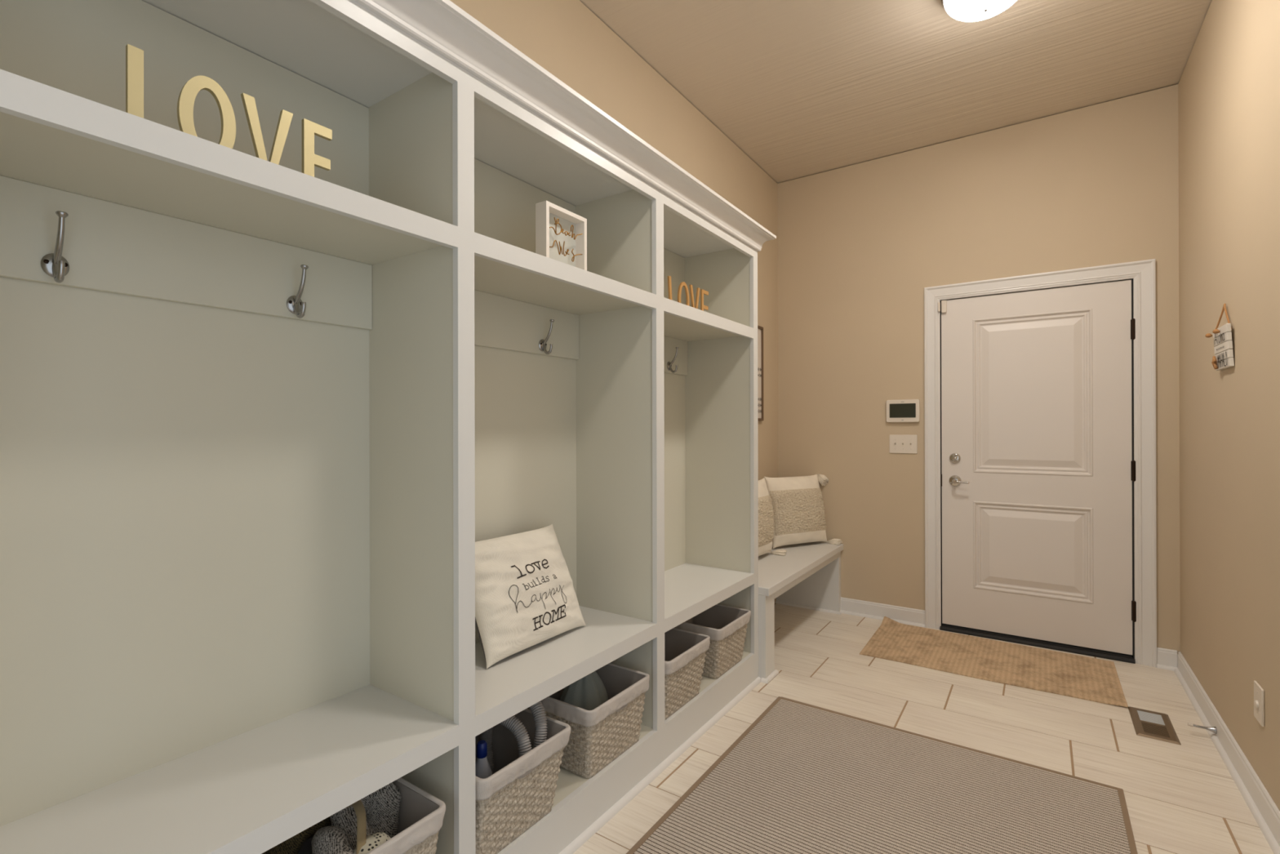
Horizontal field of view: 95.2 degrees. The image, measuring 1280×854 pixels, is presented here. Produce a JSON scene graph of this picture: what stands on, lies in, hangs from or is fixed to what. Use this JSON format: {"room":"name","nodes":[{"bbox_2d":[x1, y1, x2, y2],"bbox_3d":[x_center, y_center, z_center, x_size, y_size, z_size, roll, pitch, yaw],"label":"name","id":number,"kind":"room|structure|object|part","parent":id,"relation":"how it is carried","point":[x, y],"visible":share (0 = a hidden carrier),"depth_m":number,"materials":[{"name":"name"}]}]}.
{"room":"mudroom","nodes":[
{"label":"mudroom","id":0,"kind":"room"},
{"bbox_2d":[449,0,777,603],"bbox_3d":[-0.639,-0.253,1.919,0.100,3.017,5.843,0,0,34],"label":"wall","id":1,"kind":"structure","parent":0,"point":[564,37],"depth_m":2.86,"materials":[{"name":"beige paint"}]},
{"bbox_2d":[757,325,764,420],"bbox_3d":[0.698,-0.357,3.763,0.019,0.632,0.458,0,0,34],"label":"picture frame","id":2,"kind":"object","parent":1,"relation":"attached to","point":[760,329],"visible":0.18,"depth_m":3.93,"materials":[{"name":"grey wood"}]},
{"bbox_2d":[757,328,761,417],"bbox_3d":[0.694,-0.357,3.766,0.009,0.598,0.426,0,0,34],"label":"print","id":3,"kind":"object","parent":2,"relation":"attached to","point":[759,330],"depth_m":3.91,"materials":[{"name":"white paper"}]},
{"bbox_2d":[579,0,1212,183],"bbox_3d":[0.285,-1.804,1.285,2.350,0.080,5.843,0,0,34],"label":"ceiling","id":4,"kind":"structure","parent":0,"point":[803,88],"depth_m":2.84,"materials":[{"name":"beige paint"}]},
{"bbox_2d":[940,0,1017,22],"bbox_3d":[1.360,-1.699,2.298,0.316,0.132,0.316,0,0,34],"label":"ceiling light","id":5,"kind":"object","parent":4,"relation":"attached to","point":[966,11],"visible":1,"depth_m":2.31,"materials":[{"name":"white glass"}]},
{"bbox_2d":[573,603,1273,853],"bbox_3d":[0.164,1.283,1.093,2.350,0.060,6.338,0,0,34],"label":"floor","id":6,"kind":"structure","parent":0,"point":[1184,798],"depth_m":2.41,"materials":[{"name":"tile"}]},
{"bbox_2d":[0,0,776,853],"bbox_3d":[-0.292,0.152,1.913,0.475,2.206,2.760,0,0,34],"label":"locker","id":7,"kind":"object","parent":6,"relation":"on","point":[263,423],"visible":1,"depth_m":1.42,"materials":[{"name":"white paint"}]},
{"bbox_3d":[-1.097,-0.303,1.097,0.008,0.045,0.039,0,0,34],"label":"plate","id":8,"kind":"part","parent":7,"relation":"part of","materials":[{"name":"silver metal"}]},
{"bbox_2d":[125,44,143,118],"bbox_3d":[-0.834,-0.558,0.998,0.010,0.152,0.066,0,0,34],"label":"decorative piece","id":9,"kind":"object","parent":7,"relation":"on","point":[134,55],"visible":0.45,"depth_m":0.97,"materials":[{"name":"beige wood"}]},
{"bbox_3d":[-0.987,-0.360,1.280,0.017,0.179,0.841,0,0,34],"label":"hook rail","id":10,"kind":"part","parent":7,"relation":"part of","materials":[{"name":"white paint"}]},
{"bbox_2d":[177,75,235,148],"bbox_3d":[-0.788,-0.559,1.064,0.010,0.153,0.088,0,0,34],"label":"decorative piece","id":11,"kind":"object","parent":7,"relation":"on","point":[188,94],"visible":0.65,"depth_m":1.06,"materials":[{"name":"beige wood"}]},
{"bbox_2d":[0,111,441,265],"bbox_3d":[-0.841,-0.465,1.180,0.370,0.031,0.842,0,0,34],"label":"shelf","id":12,"kind":"object","parent":7,"relation":"attached to","point":[34,156],"depth_m":1.14,"materials":[{"name":"white paint"}]},
{"bbox_3d":[-0.839,0.732,1.179,0.370,0.028,0.842,0,0,34],"label":"seat","id":13,"kind":"part","parent":7,"relation":"part of","materials":[{"name":"white paint"}]},
{"bbox_2d":[240,93,293,164],"bbox_3d":[-0.731,-0.558,1.147,0.010,0.151,0.090,0,0,34],"label":"decorative piece","id":14,"kind":"object","parent":7,"relation":"on","point":[285,118],"visible":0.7,"depth_m":1.14,"materials":[{"name":"beige wood"}]},
{"bbox_3d":[-0.855,-0.303,1.450,0.008,0.045,0.039,0,0,34],"label":"plate","id":15,"kind":"part","parent":7,"relation":"part of","materials":[{"name":"silver metal"}]},
{"bbox_2d":[302,118,332,177],"bbox_3d":[-0.677,-0.558,1.226,0.010,0.151,0.058,0,0,34],"label":"decorative piece","id":16,"kind":"object","parent":7,"relation":"on","point":[309,128],"visible":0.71,"depth_m":1.21,"materials":[{"name":"beige wood"}]},
{"bbox_2d":[297,777,445,853],"bbox_3d":[-0.684,0.994,1.321,0.348,0.226,0.347,0,0,34],"label":"woven basket","id":17,"kind":"object","parent":7,"relation":"on","point":[421,814],"visible":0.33,"depth_m":1.35,"materials":[{"name":"beige wicker"}]},
{"bbox_2d":[261,816,331,853],"bbox_3d":[-0.759,0.958,1.370,0.099,0.183,0.275,0,0,26],"label":"brown knit shawl","id":18,"kind":"object","parent":17,"relation":"in","point":[292,845],"visible":0.14,"depth_m":1.28,"materials":[{"name":"fabric"}]},
{"bbox_2d":[311,825,354,853],"bbox_3d":[-0.664,0.960,1.270,0.086,0.187,0.214,0,0,-37],"label":"knit hat","id":19,"kind":"object","parent":17,"relation":"in","point":[331,839],"visible":1,"depth_m":1.24,"materials":[{"name":"grey fabric"}]},
{"bbox_2d":[346,799,366,853],"bbox_3d":[-0.630,0.924,1.294,0.043,0.142,0.189,0,0,-28],"label":"strap","id":20,"kind":"object","parent":19,"relation":"on","point":[358,806],"visible":0.83,"depth_m":1.28,"materials":[{"name":"brown leather"}]},
{"bbox_2d":[329,782,401,849],"bbox_3d":[-0.635,0.954,1.377,0.156,0.229,0.167,0,0,34],"label":"scarf","id":21,"kind":"object","parent":17,"relation":"in","point":[382,806],"visible":0.35,"depth_m":1.39,"materials":[{"name":"grey fabric"}]},
{"bbox_2d":[353,831,391,853],"bbox_3d":[-0.588,0.975,1.283,0.083,0.160,0.139,0,0,4],"label":"glove","id":22,"kind":"object","parent":17,"relation":"in","point":[374,840],"visible":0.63,"depth_m":1.27,"materials":[{"name":"beige fabric"}]},
{"bbox_3d":[-0.352,-0.900,1.910,0.385,0.014,2.688,0,0,34],"label":"panel","id":23,"kind":"part","parent":7,"relation":"part of","materials":[{"name":"white paint"}]},
{"bbox_2d":[475,708,570,853],"bbox_3d":[-0.433,0.994,1.680,0.347,0.226,0.347,0,0,34],"label":"woven basket","id":24,"kind":"object","parent":7,"relation":"on","point":[519,792],"visible":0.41,"depth_m":1.59,"materials":[{"name":"beige wicker"}]},
{"bbox_2d":[475,739,492,778],"bbox_3d":[-0.435,0.985,1.610,0.060,0.234,0.060,0,0,34],"label":"bottle","id":25,"kind":"object","parent":24,"relation":"in","point":[482,768],"visible":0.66,"depth_m":1.60,"materials":[{"name":"white plastic"}]},
{"bbox_2d":[480,701,547,773],"bbox_3d":[-0.417,0.942,1.733,0.301,0.283,0.180,0,0,17],"label":"hose","id":26,"kind":"object","parent":24,"relation":"in","point":[512,723],"visible":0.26,"depth_m":1.69,"materials":[{"name":"grey plastic"}]},
{"bbox_3d":[-0.489,-0.360,2.006,0.017,0.179,0.842,0,0,34],"label":"hook rail","id":27,"kind":"part","parent":7,"relation":"part of","materials":[{"name":"white paint"}]},
{"bbox_2d":[475,523,586,668],"bbox_3d":[-0.383,0.535,1.939,0.181,0.361,0.486,0,0,34],"label":"throw pillow","id":28,"kind":"object","parent":7,"relation":"on","point":[526,597],"visible":0.9,"depth_m":1.86,"materials":[{"name":"beige fabric"}]},
{"bbox_3d":[-0.360,-0.303,2.172,0.008,0.045,0.039,0,0,34],"label":"plate","id":29,"kind":"part","parent":7,"relation":"part of","materials":[{"name":"silver metal"}]},
{"bbox_2d":[474,255,640,315],"bbox_3d":[-0.344,-0.466,1.906,0.370,0.031,0.843,0,0,34],"label":"shelf","id":30,"kind":"object","parent":7,"relation":"attached to","point":[494,280],"depth_m":1.97,"materials":[{"name":"white paint"}]},
{"bbox_2d":[535,200,586,271],"bbox_3d":[-0.251,-0.589,1.887,0.045,0.213,0.194,0,0,34],"label":"frame","id":31,"kind":"object","parent":7,"relation":"on","point":[561,233],"visible":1,"depth_m":1.89,"materials":[{"name":"white paint"}]},
{"bbox_3d":[-0.341,0.732,1.905,0.370,0.028,0.843,0,0,34],"label":"seat","id":32,"kind":"part","parent":7,"relation":"part of","materials":[{"name":"white paint"}]},
{"bbox_3d":[-0.294,-0.911,1.914,0.474,0.079,2.760,0,0,34],"label":"crown molding","id":33,"kind":"part","parent":7,"relation":"part of","materials":[{"name":"white paint"}]},
{"bbox_2d":[526,662,649,777],"bbox_3d":[-0.196,0.994,2.037,0.348,0.226,0.348,0,0,34],"label":"woven basket","id":34,"kind":"object","parent":7,"relation":"on","point":[598,735],"visible":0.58,"depth_m":1.90,"materials":[{"name":"beige wicker"}]},
{"bbox_2d":[560,671,608,710],"bbox_3d":[-0.207,0.962,2.038,0.192,0.276,0.219,0,0,34],"label":"cloth bag","id":35,"kind":"object","parent":34,"relation":"in","point":[588,692],"visible":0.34,"depth_m":2.01,"materials":[{"name":"grey fabric"}]},
{"bbox_2d":[551,724,653,808],"bbox_3d":[-0.340,1.119,1.904,0.370,0.019,0.843,0,0,34],"label":"shelf","id":36,"kind":"object","parent":7,"relation":"attached to","point":[569,784],"depth_m":1.84,"materials":[{"name":"white paint"}]},
{"bbox_3d":[-0.165,1.246,1.782,0.018,0.018,2.688,0,0,34],"label":"shoe molding","id":37,"kind":"part","parent":7,"relation":"part of","materials":[{"name":"white paint"}]},
{"bbox_2d":[667,275,672,300],"bbox_3d":[0.142,-0.562,2.510,0.008,0.159,0.078,0,0,34],"label":"decorative piece","id":38,"kind":"object","parent":7,"relation":"on","point":[669,286],"visible":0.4,"depth_m":2.48,"materials":[{"name":"orange wood"}]},
{"bbox_3d":[0.008,-0.360,2.732,0.017,0.179,0.836,0,0,34],"label":"hook rail","id":39,"kind":"part","parent":7,"relation":"part of","materials":[{"name":"white paint"}]},
{"bbox_2d":[677,281,689,306],"bbox_3d":[0.193,-0.562,2.584,0.008,0.158,0.092,0,0,34],"label":"decorative piece","id":40,"kind":"object","parent":7,"relation":"on","point":[683,283],"visible":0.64,"depth_m":2.58,"materials":[{"name":"orange wood"}]},
{"bbox_2d":[664,627,710,719],"bbox_3d":[0.065,0.994,2.416,0.350,0.226,0.350,0,0,34],"label":"woven basket","id":41,"kind":"object","parent":7,"relation":"on","point":[685,651],"visible":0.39,"depth_m":2.35,"materials":[{"name":"beige wicker"}]},
{"bbox_2d":[688,284,700,308],"bbox_3d":[0.250,-0.562,2.667,0.008,0.158,0.088,0,0,34],"label":"decorative piece","id":42,"kind":"object","parent":7,"relation":"on","point":[698,289],"visible":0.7,"depth_m":2.65,"materials":[{"name":"orange wood"}]},
{"bbox_2d":[663,312,740,341],"bbox_3d":[0.154,-0.466,2.632,0.370,0.031,0.837,0,0,34],"label":"shelf","id":43,"kind":"object","parent":7,"relation":"attached to","point":[675,328],"depth_m":2.74,"materials":[{"name":"white paint"}]},
{"bbox_2d":[700,288,708,311],"bbox_3d":[0.304,-0.562,2.746,0.008,0.158,0.066,0,0,34],"label":"decorative piece","id":44,"kind":"object","parent":7,"relation":"on","point":[703,307],"visible":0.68,"depth_m":2.73,"materials":[{"name":"orange wood"}]},
{"bbox_3d":[0.157,0.732,2.631,0.370,0.028,0.837,0,0,34],"label":"seat","id":45,"kind":"part","parent":7,"relation":"part of","materials":[{"name":"white paint"}]},
{"bbox_2d":[674,604,751,678],"bbox_3d":[0.303,0.994,2.765,0.348,0.226,0.344,0,0,34],"label":"woven basket","id":46,"kind":"object","parent":7,"relation":"on","point":[726,626],"visible":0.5,"depth_m":2.66,"materials":[{"name":"beige wicker"}]},
{"bbox_3d":[0.398,0.181,2.999,0.385,2.148,0.044,0,0,34],"label":"panel","id":47,"kind":"part","parent":7,"relation":"part of","materials":[{"name":"white paint"}]},
{"bbox_2d":[698,650,751,693],"bbox_3d":[0.157,1.118,2.630,0.370,0.019,0.837,0,0,34],"label":"shelf","id":48,"kind":"object","parent":7,"relation":"attached to","point":[707,682],"depth_m":2.66,"materials":[{"name":"white paint"}]},
{"bbox_2d":[758,541,843,683],"bbox_3d":[0.812,1.023,3.534,0.459,0.462,1.336,0,0,34],"label":"bench","id":49,"kind":"object","parent":6,"relation":"on","point":[808,576],"visible":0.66,"depth_m":3.53,"materials":[{"name":"white paint"}]},
{"bbox_3d":[0.613,1.246,2.871,0.035,0.016,0.016,0,0,34],"label":"shoe molding","id":50,"kind":"part","parent":49,"relation":"part of","materials":[{"name":"white paint"}]},
{"bbox_3d":[0.469,1.044,3.050,0.441,0.422,0.118,0,0,34],"label":"leg panel","id":51,"kind":"part","parent":49,"relation":"part of","materials":[{"name":"white paint"}]},
{"bbox_2d":[758,478,786,555],"bbox_3d":[0.671,0.568,3.461,0.222,0.504,0.571,0,0,34],"label":"throw pillow","id":52,"kind":"object","parent":49,"relation":"on","point":[766,521],"visible":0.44,"depth_m":3.47,"materials":[{"name":"fabric"}]},
{"bbox_3d":[0.696,0.560,3.442,0.096,0.291,0.441,0,0,38],"label":"boucle panel","id":53,"kind":"part","parent":52,"relation":"part of","materials":[{"name":"beige fabric"}]},
{"bbox_3d":[0.663,1.246,2.927,0.016,0.016,0.134,0,0,34],"label":"shoe molding","id":54,"kind":"part","parent":49,"relation":"part of","materials":[{"name":"white paint"}]},
{"bbox_3d":[0.816,0.812,3.541,0.459,0.040,1.320,0,0,34],"label":"seat","id":55,"kind":"part","parent":49,"relation":"part of","materials":[{"name":"white paint"}]},
{"bbox_2d":[764,473,842,548],"bbox_3d":[1.084,0.568,3.930,0.551,0.495,0.213,0,0,-20],"label":"throw pillow","id":56,"kind":"object","parent":49,"relation":"on","point":[797,502],"visible":0.97,"depth_m":3.84,"materials":[{"name":"fabric"}]},
{"bbox_3d":[1.070,0.558,3.878,0.440,0.292,0.118,0,0,-27],"label":"boucle panel","id":57,"kind":"part","parent":56,"relation":"part of","materials":[{"name":"beige fabric"}]},
{"bbox_3d":[1.157,1.247,4.040,0.455,0.014,0.014,0,0,34],"label":"shoe molding","id":58,"kind":"part","parent":49,"relation":"part of","materials":[{"name":"white paint"}]},
{"bbox_3d":[1.168,1.043,4.070,0.441,0.422,0.049,0,0,34],"label":"leg panel","id":59,"kind":"part","parent":49,"relation":"part of","materials":[{"name":"white paint"}]},
{"bbox_2d":[626,696,1137,853],"bbox_3d":[0.262,1.248,1.059,1.234,0.008,3.148,0,0,34],"label":"runner rug","id":60,"kind":"object","parent":6,"relation":"on","point":[802,778],"visible":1,"depth_m":1.94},
{"bbox_2d":[859,616,1128,706],"bbox_3d":[1.870,1.234,3.173,1.155,0.033,0.668,0,0,34],"label":"door mat","id":61,"kind":"object","parent":6,"relation":"on","point":[1089,678],"visible":1,"depth_m":3.11,"materials":[{"name":"fabric"}]},
{"bbox_2d":[1128,706,1181,745],"bbox_3d":[2.154,1.247,2.455,0.135,0.006,0.294,0,0,34],"label":"floor vent","id":62,"kind":"object","parent":6,"relation":"in","point":[1147,723],"visible":1,"depth_m":2.44,"materials":[{"name":"brown metal"}]},
{"bbox_2d":[777,84,1180,667],"bbox_3d":[1.912,-0.256,3.651,2.150,3.017,0.100,0,0,34],"label":"wall","id":63,"kind":"structure","parent":0,"point":[860,245],"depth_m":3.70,"materials":[{"name":"beige paint"}]},
{"bbox_2d":[886,399,919,422],"bbox_3d":[1.679,-0.103,3.735,0.197,0.144,0.021,0,0,34],"label":"alarm keypad","id":64,"kind":"object","parent":63,"relation":"attached to","point":[902,410],"visible":1,"depth_m":3.72,"materials":[{"name":"white plastic"}]},
{"bbox_2d":[889,434,917,453],"bbox_3d":[1.681,0.109,3.737,0.164,0.119,0.019,0,0,34],"label":"light switch","id":65,"kind":"object","parent":63,"relation":"attached to","point":[899,443],"visible":1,"depth_m":3.74,"materials":[{"name":"white plastic"}]},
{"bbox_2d":[840,596,1177,671],"bbox_3d":[2.056,1.202,3.476,1.697,0.100,0.028,0,0,34],"label":"baseboard","id":66,"kind":"structure","parent":63,"relation":"attached to","point":[1166,659],"depth_m":3.75,"materials":[{"name":"white paint"}]},
{"bbox_2d":[939,280,1136,663],"bbox_3d":[2.243,0.234,3.361,0.932,2.034,0.126,0,0,34],"label":"door","id":67,"kind":"structure","parent":63,"relation":"in","point":[1037,475],"depth_m":3.33,"materials":[{"name":"white paint"}]},
{"bbox_2d":[937,300,946,313],"bbox_3d":[1.867,-0.742,3.608,0.046,0.075,0.030,0,0,34],"label":"sensor","id":68,"kind":"object","parent":67,"relation":"attached to","point":[944,303],"visible":1,"depth_m":3.60,"materials":[{"name":"white plastic"}]},
{"bbox_3d":[1.927,0.329,3.576,0.068,0.068,0.016,0,0,34],"label":"handle","id":69,"kind":"part","parent":67,"relation":"part of","materials":[{"name":"silver metal"}]},
{"bbox_3d":[1.937,0.329,3.529,0.092,0.022,0.058,0,0,34],"label":"lever","id":70,"kind":"part","parent":67,"relation":"part of","materials":[{"name":"silver metal"}]},
{"bbox_2d":[924,258,1156,667],"bbox_3d":[2.265,0.189,3.396,1.093,2.124,0.123,0,0,34],"label":"door frame","id":71,"kind":"structure","parent":63,"relation":"attached to","point":[1142,273],"depth_m":3.11,"materials":[{"name":"white paint"}]},
{"bbox_2d":[1177,0,1279,810],"bbox_3d":[1.217,-0.258,0.647,0.100,3.017,5.843,0,0,34],"label":"wall","id":72,"kind":"structure","parent":0,"point":[1228,86],"depth_m":2.17,"materials":[{"name":"beige paint"}]},
{"bbox_2d":[1204,303,1234,370],"bbox_3d":[2.219,-0.348,2.241,0.045,0.248,0.212,0,0,34],"label":"sign","id":73,"kind":"object","parent":72,"relation":"attached to","point":[1223,358],"visible":1,"depth_m":2.21,"materials":[{"name":"white wood"}]},
{"bbox_2d":[1173,651,1279,853],"bbox_3d":[1.164,1.200,0.676,0.028,0.100,5.631,0,0,34],"label":"baseboard","id":74,"kind":"structure","parent":72,"relation":"attached to","point":[1264,811],"depth_m":2.10,"materials":[{"name":"white paint"}]},
{"bbox_2d":[1187,722,1217,733],"bbox_3d":[2.270,1.213,2.361,0.087,0.027,0.027,0,0,33],"label":"door stop","id":75,"kind":"object","parent":74,"relation":"attached to","point":[1213,729],"visible":1,"depth_m":2.35,"materials":[{"name":"silver metal"}]},
{"bbox_2d":[1253,680,1264,726],"bbox_3d":[2.014,0.900,1.907,0.014,0.119,0.086,0,0,34],"label":"wall outlet","id":76,"kind":"object","parent":72,"relation":"attached to","point":[1259,692],"visible":1,"depth_m":1.89,"materials":[{"name":"white plastic"}]}
]}

